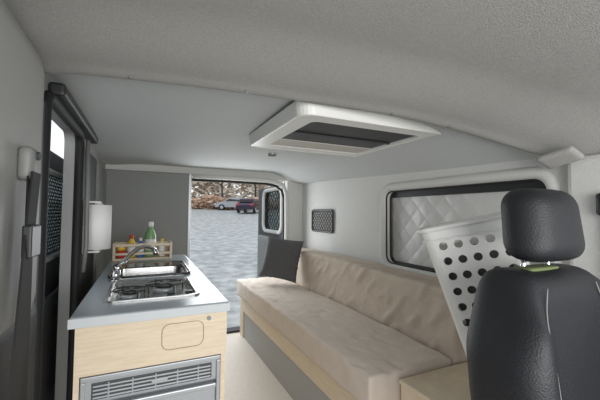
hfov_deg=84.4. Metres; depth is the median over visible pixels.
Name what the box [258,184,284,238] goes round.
door
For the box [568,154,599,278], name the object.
pillar
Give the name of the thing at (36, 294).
trim
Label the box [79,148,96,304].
trim
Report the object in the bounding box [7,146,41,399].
belt
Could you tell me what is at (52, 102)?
trim
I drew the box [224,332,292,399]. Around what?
floor
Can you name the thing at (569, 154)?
cap
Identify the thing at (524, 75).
ceiling headliner
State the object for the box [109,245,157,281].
faucet
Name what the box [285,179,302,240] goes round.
wall
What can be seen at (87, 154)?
trim
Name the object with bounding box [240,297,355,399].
storage bench
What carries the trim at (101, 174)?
attached to the wall at (69, 137)
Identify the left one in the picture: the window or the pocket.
the pocket
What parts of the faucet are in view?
lever, spout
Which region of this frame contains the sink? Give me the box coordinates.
[107,261,190,278]
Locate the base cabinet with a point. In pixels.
(120, 336)
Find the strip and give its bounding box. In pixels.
[187,174,191,259]
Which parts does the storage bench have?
panel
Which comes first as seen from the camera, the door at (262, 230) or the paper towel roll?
the paper towel roll
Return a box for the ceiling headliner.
[2,0,599,155]
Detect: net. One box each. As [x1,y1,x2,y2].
[46,175,62,255]
[265,191,279,229]
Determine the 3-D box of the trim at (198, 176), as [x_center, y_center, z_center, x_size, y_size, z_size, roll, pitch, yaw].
[-0.543,0.500,3.131,0.934,1.445,0.040,2,-3,-25]
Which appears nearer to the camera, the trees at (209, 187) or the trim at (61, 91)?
the trim at (61, 91)
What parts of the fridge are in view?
frame, frame, door, handle, frame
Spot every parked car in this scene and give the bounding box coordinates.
[215,198,244,209]
[236,199,258,212]
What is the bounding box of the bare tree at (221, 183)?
[214,182,226,196]
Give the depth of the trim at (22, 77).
0.73 m
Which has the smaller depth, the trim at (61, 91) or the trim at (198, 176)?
the trim at (61, 91)
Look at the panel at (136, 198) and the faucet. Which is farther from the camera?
the panel at (136, 198)
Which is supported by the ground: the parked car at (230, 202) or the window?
the parked car at (230, 202)
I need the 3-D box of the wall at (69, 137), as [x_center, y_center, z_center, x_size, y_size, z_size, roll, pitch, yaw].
[-1.089,0.403,1.525,0.060,1.640,2.610,2,-3,-25]
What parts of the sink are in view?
glass lid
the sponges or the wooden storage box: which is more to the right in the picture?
the wooden storage box
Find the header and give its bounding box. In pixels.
[392,183,543,197]
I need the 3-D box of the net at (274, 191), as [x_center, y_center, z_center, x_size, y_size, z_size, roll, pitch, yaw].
[-0.310,0.121,3.806,0.005,0.444,0.564,2,-3,-25]
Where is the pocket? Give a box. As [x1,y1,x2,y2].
[311,209,333,232]
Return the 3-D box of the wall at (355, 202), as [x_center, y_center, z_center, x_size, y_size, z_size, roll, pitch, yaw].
[0.621,0.469,2.186,0.060,1.590,2.860,2,-3,-25]
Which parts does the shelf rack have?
post, rail, rail, rail, post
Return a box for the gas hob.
[103,277,199,302]
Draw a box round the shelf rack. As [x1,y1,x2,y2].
[112,240,171,260]
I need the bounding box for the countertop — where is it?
[70,254,227,328]
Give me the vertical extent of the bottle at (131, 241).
0.150 m
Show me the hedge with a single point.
(207, 201)
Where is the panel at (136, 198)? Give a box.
[104,169,188,268]
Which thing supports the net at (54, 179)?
attached to the door at (49, 349)
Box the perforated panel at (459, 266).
[417,212,529,356]
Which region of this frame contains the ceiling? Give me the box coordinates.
[50,73,538,183]
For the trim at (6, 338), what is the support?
attached to the wall at (69, 137)
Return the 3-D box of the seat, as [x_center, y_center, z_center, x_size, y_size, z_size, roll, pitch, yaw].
[0.760,0.558,0.669,0.538,1.192,0.642,2,-3,-25]
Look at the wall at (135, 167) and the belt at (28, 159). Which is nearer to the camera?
the belt at (28, 159)
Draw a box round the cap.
[537,146,583,168]
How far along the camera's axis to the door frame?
4.05 m
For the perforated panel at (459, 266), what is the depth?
1.17 m
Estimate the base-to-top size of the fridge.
0.591 m
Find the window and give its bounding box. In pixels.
[390,181,540,270]
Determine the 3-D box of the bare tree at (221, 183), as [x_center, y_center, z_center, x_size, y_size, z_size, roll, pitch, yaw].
[-10.283,-2.547,43.279,4.035,7.292,1.413,2,-3,-36]
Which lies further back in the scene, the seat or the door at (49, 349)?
the door at (49, 349)
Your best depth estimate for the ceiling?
1.70 m
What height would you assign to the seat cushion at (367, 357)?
0.147 m
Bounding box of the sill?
[227,326,239,333]
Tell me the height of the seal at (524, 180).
0.480 m
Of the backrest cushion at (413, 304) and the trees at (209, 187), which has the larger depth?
the trees at (209, 187)
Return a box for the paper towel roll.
[81,200,111,253]
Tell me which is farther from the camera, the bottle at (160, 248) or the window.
the bottle at (160, 248)
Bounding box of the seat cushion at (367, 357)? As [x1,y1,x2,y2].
[237,277,450,399]
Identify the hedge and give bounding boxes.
[191,195,258,209]
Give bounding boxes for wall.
[3,2,104,399]
[105,164,286,180]
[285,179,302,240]
[302,158,569,272]
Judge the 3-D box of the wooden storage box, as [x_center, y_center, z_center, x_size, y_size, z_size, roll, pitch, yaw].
[0.705,0.938,1.205,0.509,0.476,0.421,2,-3,-25]
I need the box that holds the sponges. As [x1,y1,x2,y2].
[117,247,125,257]
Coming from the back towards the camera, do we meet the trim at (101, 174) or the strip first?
the strip
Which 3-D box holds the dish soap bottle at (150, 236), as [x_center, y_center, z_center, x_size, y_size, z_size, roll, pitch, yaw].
[-1.043,0.272,2.308,0.073,0.240,0.073,2,-3,-25]
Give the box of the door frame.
[257,235,267,277]
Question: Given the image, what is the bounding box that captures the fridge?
[79,354,219,399]
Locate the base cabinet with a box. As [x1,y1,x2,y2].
[67,254,229,399]
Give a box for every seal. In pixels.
[46,169,62,262]
[386,179,545,272]
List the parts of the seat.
post, backrest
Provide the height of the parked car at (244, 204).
1.450 m
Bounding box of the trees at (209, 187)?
[191,178,284,207]
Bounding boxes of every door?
[41,150,63,399]
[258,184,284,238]
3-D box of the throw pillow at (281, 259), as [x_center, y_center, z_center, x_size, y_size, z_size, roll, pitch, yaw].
[-0.162,0.515,2.911,0.380,0.401,0.170,0,-2,7]
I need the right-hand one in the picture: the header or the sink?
the header
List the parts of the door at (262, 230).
glass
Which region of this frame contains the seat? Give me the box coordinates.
[466,188,599,399]
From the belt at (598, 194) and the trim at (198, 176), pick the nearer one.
the belt at (598, 194)
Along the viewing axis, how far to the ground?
10.89 m
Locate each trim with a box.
[0,0,44,334]
[0,302,36,399]
[34,90,84,399]
[34,102,44,307]
[48,82,97,143]
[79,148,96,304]
[81,140,89,272]
[93,162,106,284]
[192,174,288,239]
[192,178,284,238]
[380,167,562,277]
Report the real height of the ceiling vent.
0.056 m
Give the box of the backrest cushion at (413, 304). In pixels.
[296,247,466,365]
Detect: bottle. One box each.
[127,235,135,257]
[137,238,143,256]
[144,222,155,256]
[158,239,164,255]
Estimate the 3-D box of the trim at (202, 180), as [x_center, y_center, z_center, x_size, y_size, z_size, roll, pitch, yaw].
[-0.567,0.535,3.152,0.912,1.437,0.024,2,-3,-25]
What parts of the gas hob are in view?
burner, burner, knob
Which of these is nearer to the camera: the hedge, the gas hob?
the gas hob
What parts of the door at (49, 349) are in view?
armrest panel, glass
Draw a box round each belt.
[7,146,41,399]
[596,193,599,215]
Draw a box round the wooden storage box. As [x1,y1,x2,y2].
[399,362,470,399]
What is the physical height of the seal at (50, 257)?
0.447 m
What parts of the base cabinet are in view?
panel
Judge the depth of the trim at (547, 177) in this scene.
1.71 m
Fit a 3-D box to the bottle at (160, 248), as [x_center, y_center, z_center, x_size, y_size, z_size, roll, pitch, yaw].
[-0.972,0.333,2.328,0.045,0.120,0.045,2,-3,-25]
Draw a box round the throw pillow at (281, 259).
[259,235,303,282]
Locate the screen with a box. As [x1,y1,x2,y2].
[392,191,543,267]
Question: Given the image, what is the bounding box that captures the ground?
[190,208,257,327]
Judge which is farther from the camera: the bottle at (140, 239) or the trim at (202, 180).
the trim at (202, 180)
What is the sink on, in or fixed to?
in the countertop
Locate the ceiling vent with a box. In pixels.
[249,101,440,156]
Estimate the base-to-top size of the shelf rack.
0.115 m
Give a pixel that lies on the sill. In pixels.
(232, 329)
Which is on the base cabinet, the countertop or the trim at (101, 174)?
the countertop

